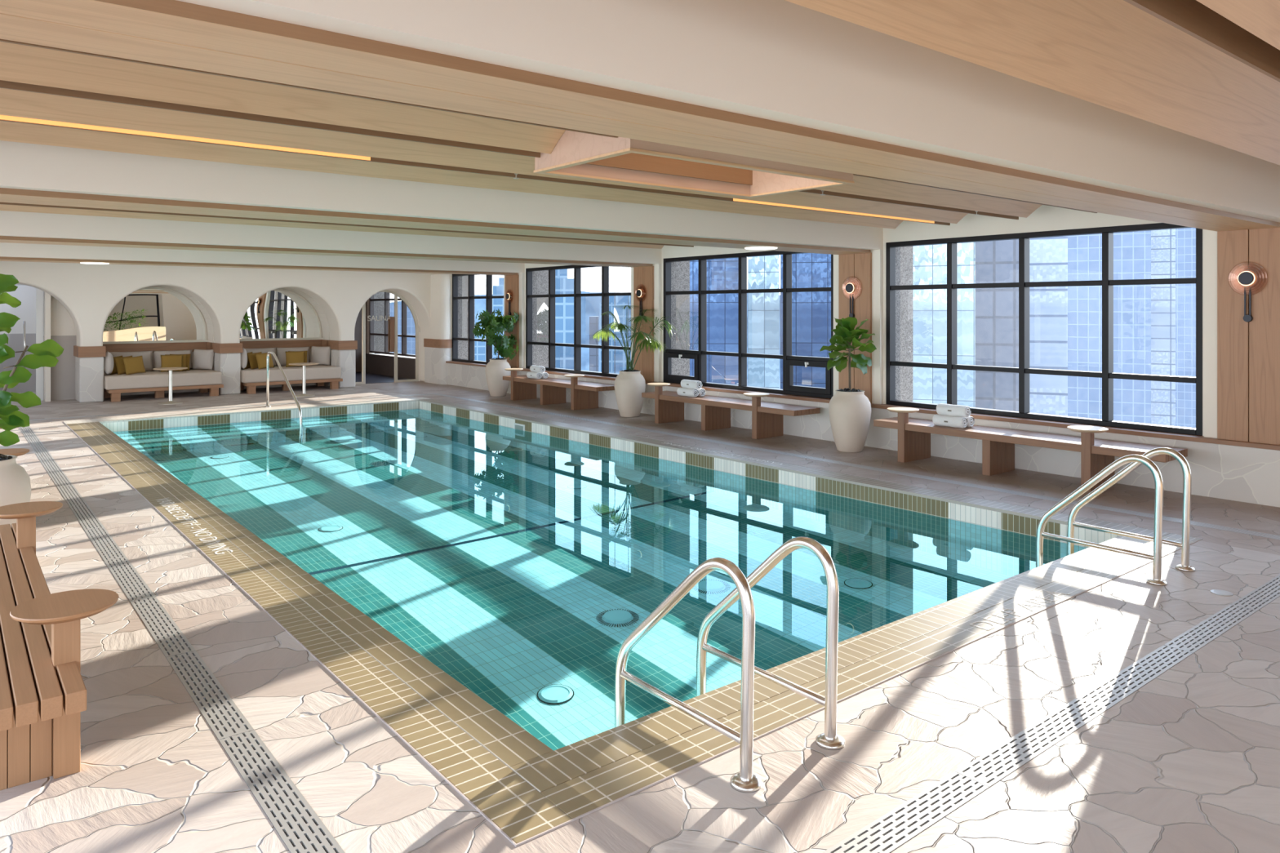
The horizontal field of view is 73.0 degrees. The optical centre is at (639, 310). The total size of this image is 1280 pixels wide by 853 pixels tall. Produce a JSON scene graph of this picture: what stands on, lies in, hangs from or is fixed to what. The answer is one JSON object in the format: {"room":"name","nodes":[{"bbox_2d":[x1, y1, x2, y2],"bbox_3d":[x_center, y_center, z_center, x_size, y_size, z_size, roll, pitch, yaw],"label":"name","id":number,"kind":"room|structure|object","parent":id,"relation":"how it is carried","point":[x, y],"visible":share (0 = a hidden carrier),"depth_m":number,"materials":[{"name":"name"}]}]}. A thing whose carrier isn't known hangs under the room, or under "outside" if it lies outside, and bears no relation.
{"room":"indoor swimming pool","nodes":[
{"label":"indoor swimming pool","id":0,"kind":"room"},
{"bbox_2d":[0,284,76,401],"bbox_3d":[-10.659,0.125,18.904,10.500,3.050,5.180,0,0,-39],"label":"arched doorway","id":1,"kind":"structure","parent":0,"point":[59,380],"depth_m":15.97,"materials":[{"name":"paint"}]},
{"bbox_2d":[14,284,44,400],"bbox_3d":[-11.598,0.550,15.183,1.870,2.200,0.151,0,0,-39],"label":"door","id":2,"kind":"structure","parent":1,"relation":"in","point":[39,293],"depth_m":15.70,"materials":[{"name":"white wood"}]},
{"bbox_2d":[80,262,109,264],"bbox_3d":[-7.978,-0.684,12.655,0.360,0.012,0.360,0,0,-39],"label":"ceiling light","id":3,"kind":"object","parent":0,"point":[89,263],"visible":1,"depth_m":12.53,"materials":[{"name":"white plastic"}]},
{"bbox_2d":[0,261,452,402],"bbox_3d":[-8.674,0.175,16.455,10.520,2.950,1.345,0,0,-39],"label":"wall","id":4,"kind":"structure","parent":0,"point":[89,293],"depth_m":16.95,"materials":[{"name":"paint"}]},
{"bbox_2d":[102,285,329,395],"bbox_3d":[-8.572,0.175,17.619,4.590,2.950,0.600,0,0,-39],"label":"wall niche","id":5,"kind":"object","parent":4,"relation":"in","point":[322,341],"visible":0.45,"depth_m":17.54,"materials":[{"name":"paint"}]},
{"bbox_2d":[102,287,206,342],"bbox_3d":[-9.585,0.075,17.036,1.910,1.060,0.033,0,0,-39],"label":"arched mirror","id":6,"kind":"object","parent":5,"relation":"attached to","point":[146,313],"visible":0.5,"depth_m":17.06,"materials":[{"name":"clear mirror"}]},
{"bbox_2d":[240,288,320,338],"bbox_3d":[-7.786,0.075,18.485,1.910,1.060,0.033,0,0,-39],"label":"arched mirror","id":7,"kind":"object","parent":5,"relation":"attached to","point":[277,313],"visible":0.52,"depth_m":18.54,"materials":[{"name":"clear mirror"}]},
{"bbox_2d":[355,289,418,384],"bbox_3d":[-5.825,0.590,19.534,1.740,2.120,0.160,0,0,-39],"label":"door","id":8,"kind":"structure","parent":4,"relation":"in","point":[392,321],"depth_m":19.69,"materials":[{"name":"beige paint"}]},
{"bbox_2d":[354,291,382,372],"bbox_3d":[-7.044,0.175,21.127,2.080,2.950,3.850,0,0,-39],"label":"wall","id":9,"kind":"structure","parent":0,"point":[357,331],"depth_m":22.99,"materials":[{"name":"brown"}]},
{"bbox_2d":[0,371,1279,852],"bbox_3d":[-3.004,1.707,9.713,10.900,0.126,29.100,0,0,-39],"label":"floor","id":10,"kind":"structure","parent":0,"point":[1188,762],"depth_m":3.42,"materials":[{"name":"beige stone"}]},
{"bbox_2d":[0,427,29,456],"bbox_3d":[-5.541,1.350,7.164,0.655,0.600,2.890,0,0,-39],"label":"bench","id":11,"kind":"object","parent":10,"relation":"on","point":[14,451],"visible":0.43,"depth_m":6.42,"materials":[{"name":"brown wood"}]},
{"bbox_2d":[0,273,64,527],"bbox_3d":[-4.160,0.509,5.481,0.487,2.282,0.797,0,0,31],"label":"potted plant","id":12,"kind":"object","parent":10,"relation":"on","point":[15,481],"visible":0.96,"depth_m":5.52,"materials":[{"name":"green plant"}]},
{"bbox_2d":[0,501,119,791],"bbox_3d":[-2.876,1.350,3.853,0.655,0.600,2.890,0,0,-39],"label":"bench","id":13,"kind":"object","parent":10,"relation":"on","point":[43,690],"visible":1,"depth_m":3.06,"materials":[{"name":"brown wood"}]},
{"bbox_2d":[103,368,223,401],"bbox_3d":[-9.145,1.420,16.509,1.945,0.460,1.150,0,0,-39],"label":"sofa","id":14,"kind":"object","parent":10,"relation":"on","point":[203,380],"visible":0.9,"depth_m":16.07,"materials":[{"name":"beige fabric"}]},
{"bbox_2d":[103,351,113,374],"bbox_3d":[-9.754,0.978,15.865,0.170,0.477,0.547,0,0,-28],"label":"cushion","id":15,"kind":"object","parent":14,"relation":"on","point":[108,359],"visible":0.91,"depth_m":15.68,"materials":[{"name":"fabric"}]},
{"bbox_2d":[109,355,122,374],"bbox_3d":[-9.775,1.027,16.137,0.131,0.340,0.388,0,0,17],"label":"cushion","id":16,"kind":"object","parent":14,"relation":"on","point":[114,371],"visible":0.32,"depth_m":16.06,"materials":[{"name":"yellow fabric"}]},
{"bbox_2d":[113,355,132,374],"bbox_3d":[-9.595,1.027,16.119,0.131,0.340,0.388,0,0,23],"label":"cushion","id":17,"kind":"object","parent":14,"relation":"on","point":[119,362],"visible":0.62,"depth_m":16.00,"materials":[{"name":"yellow fabric"}]},
{"bbox_2d":[109,351,153,370],"bbox_3d":[-9.811,0.990,16.647,0.780,0.392,0.196,0,0,-39],"label":"cushion","id":18,"kind":"object","parent":14,"relation":"on","point":[146,355],"visible":0.34,"depth_m":16.74,"materials":[{"name":"fabric"}]},
{"bbox_2d":[122,355,145,374],"bbox_3d":[-9.415,1.027,16.100,0.131,0.340,0.388,0,0,29],"label":"cushion","id":19,"kind":"object","parent":14,"relation":"on","point":[133,365],"visible":1,"depth_m":16.06,"materials":[{"name":"yellow fabric"}]},
{"bbox_2d":[160,354,182,372],"bbox_3d":[-9.017,1.024,16.656,0.380,0.325,0.108,0,0,-31],"label":"cushion","id":20,"kind":"object","parent":14,"relation":"on","point":[166,361],"visible":0.8,"depth_m":16.63,"materials":[{"name":"yellow fabric"}]},
{"bbox_2d":[153,349,192,370],"bbox_3d":[-9.235,0.990,17.111,0.700,0.392,0.196,0,0,-39],"label":"cushion","id":21,"kind":"object","parent":14,"relation":"on","point":[157,354],"visible":0.41,"depth_m":17.00,"materials":[{"name":"fabric"}]},
{"bbox_2d":[164,354,186,370],"bbox_3d":[-9.022,1.024,16.805,0.380,0.325,0.108,0,0,-21],"label":"cushion","id":22,"kind":"object","parent":14,"relation":"on","point":[184,356],"visible":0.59,"depth_m":16.84,"materials":[{"name":"yellow fabric"}]},
{"bbox_2d":[169,354,190,370],"bbox_3d":[-9.026,1.024,16.953,0.380,0.325,0.108,0,0,-11],"label":"cushion","id":23,"kind":"object","parent":14,"relation":"on","point":[188,357],"visible":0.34,"depth_m":16.96,"materials":[{"name":"yellow fabric"}]},
{"bbox_2d":[191,349,213,369],"bbox_3d":[-8.688,0.983,17.197,0.500,0.407,0.177,0,0,16],"label":"cushion","id":24,"kind":"object","parent":14,"relation":"on","point":[202,358],"visible":1,"depth_m":17.12,"materials":[{"name":"fabric"}]},
{"bbox_2d":[152,367,187,404],"bbox_3d":[-8.304,1.339,15.293,0.550,0.622,0.550,0,0,-39],"label":"pedestal table","id":25,"kind":"object","parent":10,"relation":"on","point":[170,370],"visible":1,"depth_m":15.27,"materials":[{"name":"silver metal"}]},
{"bbox_2d":[18,426,345,852],"bbox_3d":[-4.740,1.709,7.301,0.130,0.122,14.180,0,0,-39],"label":"drain","id":26,"kind":"object","parent":10,"relation":"in","point":[296,823],"visible":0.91,"depth_m":3.62,"materials":[{"name":"black"}]},
{"bbox_2d":[29,393,437,420],"bbox_3d":[-6.637,1.709,14.960,6.780,0.122,0.130,0,0,-39],"label":"drain","id":27,"kind":"object","parent":10,"relation":"in","point":[426,393],"visible":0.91,"depth_m":14.59,"materials":[{"name":"black"}]},
{"bbox_2d":[240,364,342,394],"bbox_3d":[-7.346,1.420,17.958,1.945,0.460,1.150,0,0,-39],"label":"sofa","id":28,"kind":"object","parent":10,"relation":"on","point":[317,374],"visible":0.87,"depth_m":17.56,"materials":[{"name":"beige fabric"}]},
{"bbox_2d":[240,347,247,368],"bbox_3d":[-7.954,0.978,17.314,0.170,0.477,0.547,0,0,-28],"label":"cushion","id":29,"kind":"object","parent":28,"relation":"on","point":[243,355],"visible":0.64,"depth_m":17.12,"materials":[{"name":"fabric"}]},
{"bbox_2d":[244,351,252,368],"bbox_3d":[-7.975,1.027,17.585,0.131,0.340,0.388,0,0,17],"label":"cushion","id":30,"kind":"object","parent":28,"relation":"on","point":[248,366],"visible":0.22,"depth_m":17.53,"materials":[{"name":"yellow fabric"}]},
{"bbox_2d":[247,351,262,368],"bbox_3d":[-7.796,1.027,17.567,0.131,0.340,0.388,0,0,23],"label":"cushion","id":31,"kind":"object","parent":28,"relation":"on","point":[251,357],"visible":0.66,"depth_m":17.45,"materials":[{"name":"yellow fabric"}]},
{"bbox_2d":[244,347,276,365],"bbox_3d":[-8.011,0.990,18.095,0.780,0.392,0.196,0,0,-39],"label":"cushion","id":32,"kind":"object","parent":28,"relation":"on","point":[264,349],"visible":0.27,"depth_m":18.17,"materials":[{"name":"fabric"}]},
{"bbox_2d":[254,352,274,368],"bbox_3d":[-7.616,1.027,17.549,0.131,0.340,0.388,0,0,29],"label":"cushion","id":33,"kind":"object","parent":28,"relation":"on","point":[260,357],"visible":0.81,"depth_m":17.47,"materials":[{"name":"yellow fabric"}]},
{"bbox_2d":[275,346,310,365],"bbox_3d":[-7.435,0.990,18.559,0.700,0.392,0.196,0,0,-39],"label":"cushion","id":34,"kind":"object","parent":28,"relation":"on","point":[281,352],"visible":0.47,"depth_m":18.40,"materials":[{"name":"fabric"}]},
{"bbox_2d":[285,351,304,367],"bbox_3d":[-7.218,1.024,18.105,0.380,0.325,0.108,0,0,-31],"label":"cushion","id":35,"kind":"object","parent":28,"relation":"on","point":[298,357],"visible":0.87,"depth_m":18.07,"materials":[{"name":"yellow fabric"}]},
{"bbox_2d":[288,351,307,366],"bbox_3d":[-7.222,1.024,18.254,0.380,0.325,0.108,0,0,-21],"label":"cushion","id":36,"kind":"object","parent":28,"relation":"on","point":[305,352],"visible":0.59,"depth_m":18.29,"materials":[{"name":"yellow fabric"}]},
{"bbox_2d":[310,346,330,364],"bbox_3d":[-6.888,0.983,18.646,0.500,0.407,0.177,0,0,16],"label":"cushion","id":37,"kind":"object","parent":28,"relation":"on","point":[321,355],"visible":0.96,"depth_m":18.57,"materials":[{"name":"fabric"}]},
{"bbox_2d":[288,362,319,396],"bbox_3d":[-6.460,1.339,16.623,0.550,0.622,0.550,0,0,-39],"label":"pedestal table","id":38,"kind":"object","parent":10,"relation":"on","point":[303,364],"visible":0.98,"depth_m":16.59,"materials":[{"name":"silver metal"}]},
{"bbox_2d":[472,308,519,396],"bbox_3d":[-2.755,0.808,16.656,0.879,1.684,0.858,0,0,25],"label":"potted plant","id":39,"kind":"object","parent":10,"relation":"on","point":[495,368],"visible":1,"depth_m":16.48,"materials":[{"name":"green plant"}]},
{"bbox_2d":[502,368,614,409],"bbox_3d":[-1.492,1.363,15.057,0.637,0.575,2.970,0,0,-39],"label":"bench","id":40,"kind":"object","parent":10,"relation":"on","point":[584,394],"visible":0.98,"depth_m":15.06,"materials":[{"name":"brown wood"}]},
{"bbox_2d":[526,371,542,378],"bbox_3d":[-1.899,1.171,15.519,0.130,0.122,0.346,0,0,-39],"label":"rolled towel","id":41,"kind":"object","parent":40,"relation":"on","point":[531,375],"visible":1,"depth_m":15.43,"materials":[{"name":"white fabric"}]},
{"bbox_2d":[529,365,545,373],"bbox_3d":[-1.846,1.061,15.562,0.130,0.122,0.346,0,0,-39],"label":"rolled towel","id":42,"kind":"object","parent":41,"relation":"on","point":[540,369],"visible":1,"depth_m":15.47,"materials":[{"name":"white fabric"}]},
{"bbox_2d":[541,372,548,378],"bbox_3d":[-1.794,1.171,15.603,0.130,0.122,0.346,0,0,-39],"label":"rolled towel","id":43,"kind":"object","parent":40,"relation":"on","point":[544,375],"visible":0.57,"depth_m":15.47,"materials":[{"name":"white fabric"}]},
{"bbox_2d":[62,396,1202,846],"bbox_3d":[-1.344,2.547,11.055,9.031,1.806,14.291,0,0,-39],"label":"swimming pool","id":44,"kind":"object","parent":10,"relation":"in","point":[477,579],"visible":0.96,"depth_m":5.89,"materials":[{"name":"tile"}]},
{"bbox_2d":[264,351,302,427],"bbox_3d":[-5.777,1.651,14.036,0.100,1.903,1.914,0,0,-39],"label":"stair handrail","id":45,"kind":"object","parent":44,"relation":"attached to","point":[269,352],"visible":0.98,"depth_m":14.34,"materials":[{"name":"silver metal"}]},
{"bbox_2d":[590,305,677,417],"bbox_3d":[-0.207,0.784,13.438,1.552,1.731,1.166,0,0,23],"label":"potted plant","id":46,"kind":"object","parent":10,"relation":"on","point":[629,384],"visible":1,"depth_m":13.27,"materials":[{"name":"green plant"}]},
{"bbox_2d":[614,557,761,793],"bbox_3d":[0.153,1.645,3.275,0.110,1.510,0.796,0,0,-39],"label":"grab rail","id":47,"kind":"object","parent":10,"relation":"attached to","point":[744,781],"visible":0.96,"depth_m":3.07,"materials":[{"name":"silver metal"}]},
{"bbox_2d":[641,382,820,439],"bbox_3d":[1.091,1.363,11.847,0.637,0.575,2.970,0,0,-39],"label":"bench","id":48,"kind":"object","parent":10,"relation":"on","point":[766,416],"visible":1,"depth_m":11.83,"materials":[{"name":"brown wood"}]},
{"bbox_2d":[676,387,698,397],"bbox_3d":[0.678,1.171,12.317,0.130,0.122,0.346,0,0,-39],"label":"rolled towel","id":49,"kind":"object","parent":48,"relation":"on","point":[686,392],"visible":1,"depth_m":12.24,"materials":[{"name":"white fabric"}]},
{"bbox_2d":[680,379,702,389],"bbox_3d":[0.731,1.061,12.360,0.130,0.122,0.346,0,0,-39],"label":"rolled towel","id":50,"kind":"object","parent":49,"relation":"on","point":[696,384],"visible":1,"depth_m":12.28,"materials":[{"name":"white fabric"}]},
{"bbox_2d":[697,388,705,396],"bbox_3d":[0.783,1.171,12.401,0.130,0.122,0.346,0,0,-39],"label":"rolled towel","id":51,"kind":"object","parent":48,"relation":"on","point":[701,391],"visible":0.44,"depth_m":12.26,"materials":[{"name":"white fabric"}]},
{"bbox_2d":[696,536,844,750],"bbox_3d":[0.509,1.645,3.562,0.110,1.510,0.796,0,0,-39],"label":"grab rail","id":52,"kind":"object","parent":10,"relation":"attached to","point":[829,740],"visible":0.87,"depth_m":3.35,"materials":[{"name":"silver metal"}]},
{"bbox_2d":[819,316,876,452],"bbox_3d":[2.456,0.863,10.151,0.632,1.574,0.589,0,0,-39],"label":"potted plant","id":53,"kind":"object","parent":10,"relation":"on","point":[849,409],"visible":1,"depth_m":10.01,"materials":[{"name":"green plant"}]},
{"bbox_2d":[435,393,1279,539],"bbox_3d":[0.440,1.709,11.471,0.130,0.122,14.180,0,0,-39],"label":"drain","id":54,"kind":"object","parent":10,"relation":"in","point":[1100,507],"visible":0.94,"depth_m":8.49,"materials":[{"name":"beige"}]},
{"bbox_2d":[873,407,1187,492],"bbox_3d":[3.681,1.363,8.630,0.637,0.575,2.970,0,0,-39],"label":"bench","id":55,"kind":"object","parent":10,"relation":"on","point":[913,434],"visible":0.88,"depth_m":8.62,"materials":[{"name":"brown wood"}]},
{"bbox_2d":[932,413,967,428],"bbox_3d":[3.262,1.171,9.108,0.130,0.122,0.346,0,0,-39],"label":"rolled towel","id":56,"kind":"object","parent":55,"relation":"on","point":[959,422],"visible":1,"depth_m":9.05,"materials":[{"name":"white fabric"}]},
{"bbox_2d":[936,403,971,417],"bbox_3d":[3.315,1.061,9.150,0.130,0.122,0.346,0,0,-39],"label":"rolled towel","id":57,"kind":"object","parent":56,"relation":"on","point":[941,409],"visible":1,"depth_m":9.09,"materials":[{"name":"white fabric"}]},
{"bbox_2d":[964,416,974,427],"bbox_3d":[3.366,1.171,9.192,0.130,0.122,0.346,0,0,-39],"label":"rolled towel","id":58,"kind":"object","parent":55,"relation":"on","point":[971,421],"visible":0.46,"depth_m":9.05,"materials":[{"name":"white fabric"}]},
{"bbox_2d":[822,574,1279,852],"bbox_3d":[2.255,1.709,3.913,6.520,0.122,0.130,0,0,-39],"label":"drain","id":59,"kind":"object","parent":10,"relation":"in","point":[891,831],"visible":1,"depth_m":3.31,"materials":[{"name":"black"}]},
{"bbox_2d":[1035,454,1167,586],"bbox_3d":[2.909,1.645,5.493,0.110,1.510,0.796,0,0,-39],"label":"grab rail","id":60,"kind":"object","parent":10,"relation":"attached to","point":[1157,580],"visible":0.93,"depth_m":5.37,"materials":[{"name":"silver metal"}]},
{"bbox_2d":[1066,447,1195,572],"bbox_3d":[3.255,1.645,5.772,0.110,1.510,0.796,0,0,-39],"label":"grab rail","id":61,"kind":"object","parent":10,"relation":"attached to","point":[1184,545],"visible":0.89,"depth_m":5.63,"materials":[{"name":"silver metal"}]},
{"bbox_2d":[1210,589,1233,596],"bbox_3d":[3.390,1.647,5.039,0.110,0.006,0.110,0,0,-39],"label":"drain","id":62,"kind":"object","parent":10,"relation":"on","point":[1221,593],"visible":1,"depth_m":5.03,"materials":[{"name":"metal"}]},
{"bbox_2d":[0,0,1279,248],"bbox_3d":[-2.063,-1.185,8.544,10.900,0.530,22.300,0,0,-39],"label":"ceiling","id":63,"kind":"structure","parent":0,"point":[1208,70],"depth_m":4.28,"materials":[{"name":"beige paint"}]},
{"bbox_2d":[533,129,854,197],"bbox_3d":[0.383,-1.383,5.481,1.882,1.095,0.952,0,0,-39],"label":"ceiling recess","id":64,"kind":"object","parent":63,"relation":"hanging from","point":[569,157],"visible":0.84,"depth_m":5.34,"materials":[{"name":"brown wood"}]},
{"bbox_2d":[744,246,777,249],"bbox_3d":[1.341,-0.684,9.578,0.360,0.012,0.360,0,0,-39],"label":"ceiling light","id":65,"kind":"object","parent":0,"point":[751,247],"visible":1,"depth_m":9.53,"materials":[{"name":"white plastic"}]},
{"bbox_2d":[365,204,1279,507],"bbox_3d":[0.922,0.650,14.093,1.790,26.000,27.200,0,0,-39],"label":"wall","id":66,"kind":"structure","parent":0,"point":[1236,457],"depth_m":9.33,"materials":[{"name":"paint"}]},
{"bbox_2d":[0,242,524,275],"bbox_3d":[-6.513,-0.995,13.833,10.600,0.610,0.700,0,0,-39],"label":"trim","id":67,"kind":"structure","parent":66,"relation":"attached to","point":[26,252],"depth_m":13.59,"materials":[{"name":"beige paint"}]},
{"bbox_2d":[0,210,662,267],"bbox_3d":[-3.930,-0.995,10.624,10.600,0.610,0.700,0,0,-39],"label":"ceiling beam","id":68,"kind":"structure","parent":66,"relation":"attached to","point":[15,227],"depth_m":10.09,"materials":[{"name":"beige paint"}]},
{"bbox_2d":[368,292,415,357],"bbox_3d":[-6.156,0.160,21.778,0.118,1.940,3.150,0,0,-39],"label":"window","id":69,"kind":"structure","parent":66,"relation":"in","point":[387,299],"depth_m":22.16,"materials":[{"name":"grey"}]},
{"bbox_2d":[0,140,883,254],"bbox_3d":[-1.346,-0.995,7.414,10.600,0.610,0.700,0,0,-39],"label":"ceiling beam","id":70,"kind":"structure","parent":66,"relation":"attached to","point":[30,173],"depth_m":6.46,"materials":[{"name":"beige paint"}]},
{"bbox_2d":[452,274,503,364],"bbox_3d":[-3.394,0.160,18.346,0.118,1.940,2.360,0,0,-39],"label":"window","id":71,"kind":"structure","parent":66,"relation":"in","point":[488,297],"depth_m":18.63,"materials":[{"name":"black metal"}]},
{"bbox_2d":[506,293,511,315],"bbox_3d":[-2.581,-0.157,17.023,0.074,0.517,0.290,0,0,-39],"label":"wall sconce","id":72,"kind":"object","parent":66,"relation":"attached to","point":[508,296],"visible":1,"depth_m":17.01,"materials":[{"name":"black metal"}]},
{"bbox_2d":[525,265,631,377],"bbox_3d":[-1.121,0.160,15.522,0.118,1.940,3.350,0,0,-39],"label":"window","id":73,"kind":"structure","parent":66,"relation":"in","point":[605,294],"depth_m":15.53,"materials":[{"name":"black metal"}]},
{"bbox_2d":[614,266,615,373],"bbox_3d":[-0.456,0.650,15.718,0.012,26.000,0.012,0,0,-39],"label":"steel cable","id":74,"kind":"object","parent":66,"relation":"attached to","point":[615,267],"visible":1,"depth_m":15.71,"materials":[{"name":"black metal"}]},
{"bbox_2d":[0,0,1279,231],"bbox_3d":[1.237,-0.995,4.205,10.600,0.610,0.700,0,0,-39],"label":"ceiling beam","id":75,"kind":"structure","parent":66,"relation":"attached to","point":[781,81],"depth_m":3.08,"materials":[{"name":"beige paint"}]},
{"bbox_2d":[635,288,644,315],"bbox_3d":[0.002,-0.157,13.814,0.074,0.517,0.290,0,0,-39],"label":"wall sconce","id":76,"kind":"object","parent":66,"relation":"attached to","point":[640,293],"visible":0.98,"depth_m":13.80,"materials":[{"name":"black metal"}]},
{"bbox_2d":[663,250,833,398],"bbox_3d":[1.444,0.160,12.299,0.163,1.940,3.350,0,0,-39],"label":"window","id":77,"kind":"structure","parent":66,"relation":"in","point":[700,356],"depth_m":12.28,"materials":[{"name":"black metal"}]},
{"bbox_2d":[845,283,856,317],"bbox_3d":[2.585,-0.157,10.604,0.074,0.517,0.290,0,0,-39],"label":"wall sconce","id":78,"kind":"object","parent":66,"relation":"attached to","point":[850,287],"visible":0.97,"depth_m":10.59,"materials":[{"name":"black metal"}]},
{"bbox_2d":[885,222,1202,435],"bbox_3d":[4.045,0.160,9.103,0.118,1.940,3.350,0,0,-39],"label":"window","id":79,"kind":"structure","parent":66,"relation":"in","point":[1107,282],"depth_m":9.05,"materials":[{"name":"black metal"}]},
{"bbox_2d":[1237,271,1256,321],"bbox_3d":[5.181,-0.157,7.379,0.074,0.517,0.290,0,0,-39],"label":"wall sconce","id":80,"kind":"object","parent":66,"relation":"attached to","point":[1245,277],"visible":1,"depth_m":7.37,"materials":[{"name":"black metal"}]},
{"label":"outside","id":81,"kind":"structure","parent":0,"visible":0},
{"bbox_3d":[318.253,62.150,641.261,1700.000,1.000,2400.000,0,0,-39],"label":"floor","id":82,"kind":"structure","parent":81,"visible":0},
{"bbox_2d":[390,304,415,354],"bbox_3d":[-109.835,29.610,405.240,21.097,64.080,40.000,0,0,-15],"label":"office block","id":83,"kind":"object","parent":82,"relation":"on","point":[411,329],"visible":0.02,"depth_m":386.16,"materials":[{"name":"blue glass"}]},
{"bbox_2d":[474,333,485,360],"bbox_3d":[-71.742,35.093,342.329,24.848,53.113,40.000,0,0,-12],"label":"office block","id":84,"kind":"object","parent":82,"relation":"on","point":[479,346],"visible":0.02,"depth_m":324.31,"materials":[{"name":"blue glass"}]},
{"bbox_2d":[492,277,503,358],"bbox_3d":[-41.706,24.688,266.734,7.187,73.925,20.000,0,0,-9],"label":"office tower","id":85,"kind":"structure","parent":82,"relation":"on","point":[498,303],"depth_m":256.55,"materials":[{"name":"blue glass"}]},
{"bbox_2d":[555,268,573,369],"bbox_3d":[-17.396,26.071,198.212,6.288,71.159,18.000,0,0,-5],"label":"office tower","id":86,"kind":"structure","parent":82,"relation":"on","point":[564,306],"depth_m":189.26,"materials":[{"name":"blue glass"}]},
{"bbox_2d":[390,291,780,379],"bbox_3d":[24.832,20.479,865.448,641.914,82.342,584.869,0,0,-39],"label":"office tower","id":87,"kind":"structure","parent":82,"relation":"on","point":[590,305],"depth_m":863.88,"materials":[{"name":"blue glass"}]},
{"bbox_2d":[589,315,598,371],"bbox_3d":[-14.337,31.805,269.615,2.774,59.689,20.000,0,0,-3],"label":"office tower","id":88,"kind":"structure","parent":82,"relation":"on","point":[593,320],"depth_m":259.64,"materials":[{"name":"blue glass"}]},
{"bbox_2d":[600,295,631,373],"bbox_3d":[-4.582,28.912,242.869,12.728,65.476,26.000,0,0,-1],"label":"office tower","id":89,"kind":"structure","parent":82,"relation":"on","point":[620,357],"depth_m":229.86,"materials":[{"name":"blue glass"}]},
{"bbox_2d":[689,257,737,385],"bbox_3d":[9.921,23.670,134.490,11.778,75.960,30.000,0,0,4],"label":"office tower","id":90,"kind":"structure","parent":82,"relation":"on","point":[722,273],"depth_m":119.36,"materials":[{"name":"blue glass"}]},
{"bbox_2d":[747,254,779,388],"bbox_3d":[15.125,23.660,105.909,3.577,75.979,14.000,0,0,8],"label":"office tower","id":91,"kind":"structure","parent":82,"relation":"on","point":[763,272],"depth_m":98.96,"materials":[{"name":"blue glass"}]},
{"bbox_2d":[780,253,831,389],"bbox_3d":[27.664,23.499,137.147,9.517,76.301,30.000,0,0,11],"label":"office tower","id":92,"kind":"structure","parent":82,"relation":"on","point":[811,310],"depth_m":122.61,"materials":[{"name":"blue glass"}]},
{"bbox_2d":[912,241,975,407],"bbox_3d":[31.448,24.657,92.730,7.713,73.987,16.000,0,0,19],"label":"office tower","id":93,"kind":"structure","parent":82,"relation":"on","point":[929,261],"depth_m":84.97,"materials":[{"name":"blue glass"}]},
{"bbox_2d":[975,239,1018,411],"bbox_3d":[46.948,23.792,113.110,5.431,75.716,25.000,0,0,23],"label":"office tower","id":94,"kind":"structure","parent":82,"relation":"on","point":[997,309],"depth_m":101.65,"materials":[{"name":"glass"}]},
{"bbox_2d":[1029,235,1067,416],"bbox_3d":[63.778,21.655,135.735,5.628,79.991,20.000,0,0,25],"label":"office tower","id":95,"kind":"structure","parent":82,"relation":"on","point":[1048,256],"depth_m":126.51,"materials":[{"name":"glass"}]},
{"bbox_2d":[1067,230,1151,423],"bbox_3d":[133.177,13.556,246.091,19.595,96.187,40.000,0,0,28],"label":"office tower","id":96,"kind":"structure","parent":82,"relation":"on","point":[1131,250],"depth_m":227.74,"materials":[{"name":"blue glass"}]},
{"bbox_2d":[1151,228,1175,426],"bbox_3d":[160.024,8.996,265.479,7.200,105.308,20.000,0,0,31],"label":"office tower","id":97,"kind":"structure","parent":82,"relation":"on","point":[1162,241],"depth_m":256.68,"materials":[{"name":"glass"}]},
{"bbox_2d":[1175,227,1195,428],"bbox_3d":[239.467,3.332,380.961,9.698,116.636,40.000,0,0,32],"label":"office tower","id":98,"kind":"structure","parent":82,"relation":"on","point":[1185,238],"depth_m":363.65,"materials":[{"name":"blue glass"}]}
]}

